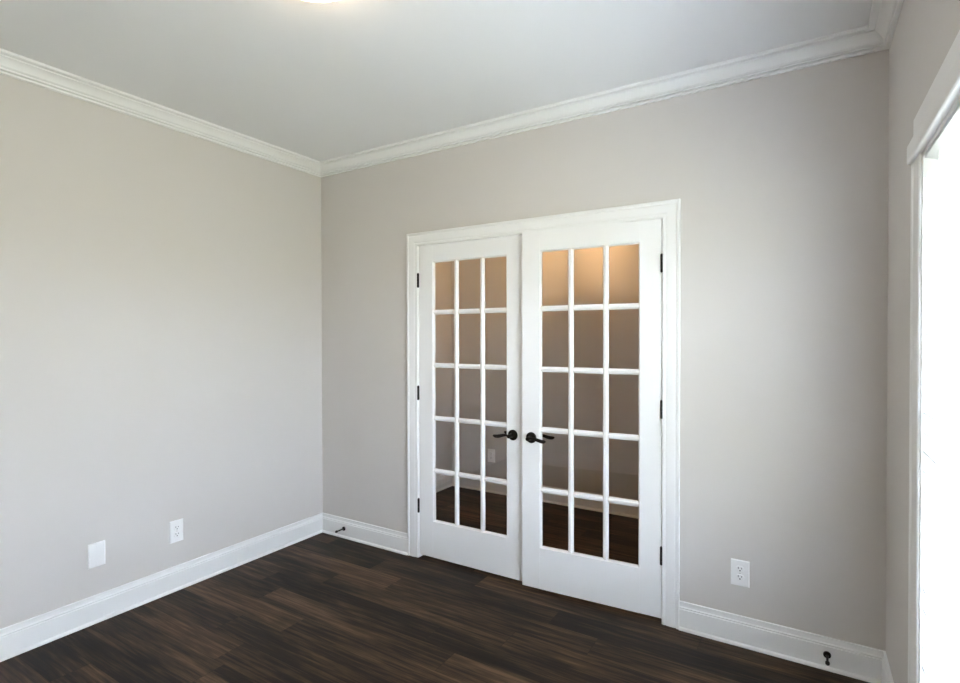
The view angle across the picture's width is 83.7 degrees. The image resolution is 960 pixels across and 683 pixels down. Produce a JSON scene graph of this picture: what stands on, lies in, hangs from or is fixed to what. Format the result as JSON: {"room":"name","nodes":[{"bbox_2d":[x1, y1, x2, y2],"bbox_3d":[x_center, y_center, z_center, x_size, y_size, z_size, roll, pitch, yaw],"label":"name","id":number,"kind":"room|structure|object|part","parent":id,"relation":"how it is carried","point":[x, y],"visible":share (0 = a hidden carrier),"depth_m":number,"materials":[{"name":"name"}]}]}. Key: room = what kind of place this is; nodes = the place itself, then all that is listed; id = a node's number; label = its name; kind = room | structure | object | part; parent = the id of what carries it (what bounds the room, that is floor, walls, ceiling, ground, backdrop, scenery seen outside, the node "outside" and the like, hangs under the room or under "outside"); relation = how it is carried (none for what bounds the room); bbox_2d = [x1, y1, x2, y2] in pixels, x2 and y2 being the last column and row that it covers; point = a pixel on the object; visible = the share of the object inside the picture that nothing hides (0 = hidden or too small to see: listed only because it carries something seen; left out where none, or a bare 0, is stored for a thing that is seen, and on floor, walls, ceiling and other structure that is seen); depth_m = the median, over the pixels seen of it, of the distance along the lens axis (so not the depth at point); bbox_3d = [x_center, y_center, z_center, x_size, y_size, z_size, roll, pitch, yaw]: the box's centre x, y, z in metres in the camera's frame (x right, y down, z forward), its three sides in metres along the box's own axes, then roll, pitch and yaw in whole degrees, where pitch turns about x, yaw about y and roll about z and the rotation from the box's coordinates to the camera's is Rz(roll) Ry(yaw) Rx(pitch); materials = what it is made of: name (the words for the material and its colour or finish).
{"room":"empty home office","nodes":[
{"label":"empty home office","id":0,"kind":"room"},
{"bbox_2d":[0,74,322,628],"bbox_3d":[-2.007,0.070,2.791,0.140,2.720,3.160,0,1,32],"label":"wall","id":1,"kind":"structure","parent":0,"point":[161,287],"depth_m":2.91,"materials":[{"name":"beige paint"}]},
{"bbox_2d":[88,540,104,568],"bbox_3d":[-1.958,1.089,2.737,0.007,0.124,0.078,0,1,32],"label":"blank wall plate","id":2,"kind":"object","parent":1,"relation":"attached to","point":[96,551],"visible":1,"depth_m":2.73,"materials":[{"name":"white plastic"}]},
{"bbox_2d":[0,48,320,176],"bbox_3d":[-1.911,-1.248,2.729,0.078,0.083,2.900,0,1,32],"label":"trim","id":3,"kind":"structure","parent":1,"relation":"attached to","point":[13,65],"depth_m":2.88,"materials":[{"name":"white wood"}]},
{"bbox_2d":[0,512,322,661],"bbox_3d":[-1.929,1.362,2.769,0.024,0.138,2.900,0,1,32],"label":"baseboard","id":4,"kind":"structure","parent":1,"relation":"attached to","point":[21,637],"depth_m":2.91,"materials":[{"name":"white wood"}]},
{"bbox_2d":[169,518,182,543],"bbox_3d":[-1.744,1.090,3.082,0.008,0.126,0.078,0,1,32],"label":"wall outlet","id":5,"kind":"object","parent":1,"relation":"attached to","point":[176,526],"visible":1,"depth_m":3.08,"materials":[{"name":"white plastic"}]},
{"bbox_2d":[0,486,868,682],"bbox_3d":[0.403,1.482,2.211,4.860,0.100,4.680,0,1,32],"label":"floor","id":6,"kind":"structure","parent":0,"point":[322,607],"depth_m":2.64,"materials":[{"name":"brown wood"}]},
{"bbox_2d":[0,0,872,160],"bbox_3d":[0.398,-1.338,2.183,4.860,0.100,4.680,0,1,32],"label":"ceiling","id":7,"kind":"structure","parent":0,"point":[319,81],"depth_m":2.37,"materials":[{"name":"paint"}]},
{"bbox_2d":[305,0,335,1],"bbox_3d":[-0.568,-1.224,1.770,0.352,0.115,0.352,0,1,32],"label":"ceiling light","id":8,"kind":"object","parent":7,"relation":"attached to","point":[305,0],"visible":1,"depth_m":1.89,"materials":[{"name":"silver metal"}]},
{"bbox_2d":[436,262,451,476],"bbox_3d":[-0.667,0.049,4.713,0.120,2.720,1.520,0,1,32],"label":"wall","id":9,"kind":"structure","parent":0,"point":[443,269],"depth_m":5.12,"materials":[{"name":"paint"}]},
{"bbox_2d":[436,474,451,492],"bbox_3d":[-0.635,1.341,4.637,0.024,0.138,1.400,0,1,32],"label":"baseboard","id":10,"kind":"structure","parent":9,"relation":"attached to","point":[443,482],"depth_m":5.10,"materials":[{"name":"white wood"}]},
{"bbox_2d":[451,244,638,499],"bbox_3d":[1.658,0.051,4.100,4.480,2.720,0.120,0,1,32],"label":"wall","id":11,"kind":"structure","parent":0,"point":[623,260],"depth_m":4.60,"materials":[{"name":"paint"}]},
{"bbox_2d":[488,449,494,462],"bbox_3d":[0.105,1.065,4.995,0.078,0.122,0.008,0,1,32],"label":"wall outlet","id":12,"kind":"object","parent":11,"relation":"attached to","point":[491,452],"visible":1,"depth_m":4.99,"materials":[{"name":"white plastic"}]},
{"bbox_2d":[452,476,637,518],"bbox_3d":[1.622,1.343,4.052,4.480,0.138,0.024,0,1,32],"label":"baseboard","id":13,"kind":"structure","parent":11,"relation":"attached to","point":[616,509],"depth_m":4.60,"materials":[{"name":"white wood"}]},
{"bbox_2d":[321,49,888,650],"bbox_3d":[0.859,0.066,2.807,4.720,2.720,0.120,0,1,32],"label":"wall","id":14,"kind":"structure","parent":0,"point":[780,181],"depth_m":2.52,"materials":[{"name":"beige paint"}]},
{"bbox_2d":[322,513,406,555],"bbox_3d":[-0.832,1.350,3.781,0.828,0.138,0.024,0,1,32],"label":"baseboard","id":15,"kind":"structure","parent":14,"relation":"attached to","point":[368,534],"depth_m":3.76,"materials":[{"name":"white wood"}]},
{"bbox_2d":[417,235,521,580],"bbox_3d":[-0.068,0.387,3.333,0.773,2.025,0.156,0,1,32],"label":"door","id":16,"kind":"structure","parent":14,"relation":"in","point":[480,549],"depth_m":3.30,"materials":[{"name":"white wood"}]},
{"bbox_3d":[0.124,0.554,3.139,0.112,0.029,0.018,0,1,32],"label":"lever","id":17,"kind":"part","parent":16,"relation":"part of","materials":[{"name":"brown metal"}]},
{"bbox_3d":[0.178,0.550,3.127,0.063,0.063,0.060,0,1,32],"label":"handle","id":18,"kind":"part","parent":16,"relation":"part of","materials":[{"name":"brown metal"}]},
{"bbox_2d":[406,199,680,629],"bbox_3d":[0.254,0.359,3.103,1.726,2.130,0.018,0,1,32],"label":"trim","id":19,"kind":"structure","parent":14,"relation":"attached to","point":[669,211],"depth_m":2.69,"materials":[{"name":"white wood"}]},
{"bbox_2d":[522,219,662,617],"bbox_3d":[0.591,0.390,2.904,0.780,2.025,0.156,0,1,29],"label":"door","id":20,"kind":"structure","parent":14,"relation":"in","point":[637,588],"depth_m":2.86,"materials":[{"name":"white wood"}]},
{"bbox_3d":[0.278,0.547,3.024,0.063,0.063,0.060,0,1,29],"label":"handle","id":21,"kind":"part","parent":20,"relation":"part of","materials":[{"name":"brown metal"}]},
{"bbox_3d":[0.315,0.551,2.983,0.112,0.029,0.018,0,1,29],"label":"lever","id":22,"kind":"part","parent":20,"relation":"part of","materials":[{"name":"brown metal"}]},
{"bbox_3d":[0.378,0.550,3.098,0.112,0.029,0.018,0,1,29],"label":"lever","id":23,"kind":"part","parent":20,"relation":"part of","materials":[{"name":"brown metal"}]},
{"bbox_2d":[320,25,886,176],"bbox_3d":[0.232,-1.255,3.063,3.374,0.083,0.078,0,1,32],"label":"trim","id":24,"kind":"structure","parent":14,"relation":"attached to","point":[863,40],"depth_m":2.71,"materials":[{"name":"white wood"}]},
{"bbox_2d":[731,558,749,587],"bbox_3d":[1.223,1.089,2.519,0.080,0.122,0.008,0,1,32],"label":"wall outlet","id":25,"kind":"object","parent":14,"relation":"attached to","point":[740,569],"visible":1,"depth_m":2.52,"materials":[{"name":"white plastic"}]},
{"bbox_2d":[736,574,743,580],"bbox_3d":[1.222,1.109,2.517,0.034,0.028,0.003,0,1,32],"label":"receptacle","id":26,"kind":"object","parent":25,"relation":"attached to","point":[739,577],"depth_m":2.52,"materials":[{"name":"white plastic"}]},
{"bbox_2d":[736,566,743,572],"bbox_3d":[1.221,1.070,2.516,0.034,0.028,0.003,0,1,32],"label":"receptacle","id":27,"kind":"object","parent":25,"relation":"attached to","point":[739,569],"depth_m":2.52,"materials":[{"name":"white plastic"}]},
{"bbox_2d":[679,601,883,682],"bbox_3d":[1.337,1.359,2.441,0.820,0.138,0.024,0,1,32],"label":"baseboard","id":28,"kind":"structure","parent":14,"relation":"attached to","point":[860,662],"depth_m":2.42,"materials":[{"name":"white wood"}]},
{"bbox_2d":[823,651,830,665],"bbox_3d":[1.490,1.363,2.298,0.030,0.030,0.080,0,1,32],"label":"door stop","id":29,"kind":"object","parent":14,"relation":"attached to","point":[826,654],"visible":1,"depth_m":2.32,"materials":[{"name":"black metal"}]},
{"bbox_2d":[886,0,959,682],"bbox_3d":[0.995,0.084,0.938,0.140,2.720,2.920,0,1,31],"label":"wall","id":30,"kind":"structure","parent":0,"point":[925,32],"depth_m":1.90,"materials":[{"name":"beige paint"}]},
{"bbox_2d":[868,0,903,48],"bbox_3d":[0.910,-1.235,0.999,0.079,0.083,2.880,0,1,31],"label":"trim","id":31,"kind":"structure","parent":30,"relation":"attached to","point":[884,14],"depth_m":2.07,"materials":[{"name":"white wood"}]},
{"bbox_2d":[880,651,893,682],"bbox_3d":[0.937,1.374,1.010,0.025,0.138,2.880,0,1,31],"label":"baseboard","id":32,"kind":"structure","parent":30,"relation":"attached to","point":[886,672],"depth_m":2.16,"materials":[{"name":"white wood"}]},
{"bbox_2d":[908,153,921,682],"bbox_3d":[0.885,0.355,0.907,0.015,1.792,1.795,0,1,31],"label":"trim","id":33,"kind":"structure","parent":30,"relation":"attached to","point":[916,166],"depth_m":1.60,"materials":[{"name":"white wood"}]},
{"bbox_2d":[907,30,959,164],"bbox_3d":[0.879,-0.604,0.901,0.025,0.124,1.780,0,1,31],"label":"trim","id":34,"kind":"structure","parent":30,"relation":"attached to","point":[944,91],"depth_m":1.31,"materials":[{"name":"white wood"}]},
{"bbox_2d":[919,96,959,682],"bbox_3d":[0.950,0.292,0.868,0.144,1.665,1.540,0,1,31],"label":"window","id":35,"kind":"structure","parent":30,"relation":"in","point":[947,392],"depth_m":1.54,"materials":[{"name":"white glass"}]},
{"bbox_2d":[921,107,959,682],"bbox_3d":[0.921,0.262,0.886,0.085,1.580,1.506,0,1,31],"label":"window blind","id":36,"kind":"object","parent":35,"relation":"attached to","point":[943,659],"visible":1,"depth_m":1.39,"materials":[{"name":"white wood"}]},
{"bbox_3d":[1.223,0.269,1.397,0.050,1.540,0.002,0,1,31],"label":"ladder cord","id":37,"kind":"part","parent":36,"relation":"part of","materials":[{"name":"white fabric"}]},
{"bbox_3d":[0.981,0.292,0.849,0.054,1.641,1.516,0,1,31],"label":"frame","id":38,"kind":"part","parent":35,"relation":"part of","materials":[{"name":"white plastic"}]}
]}

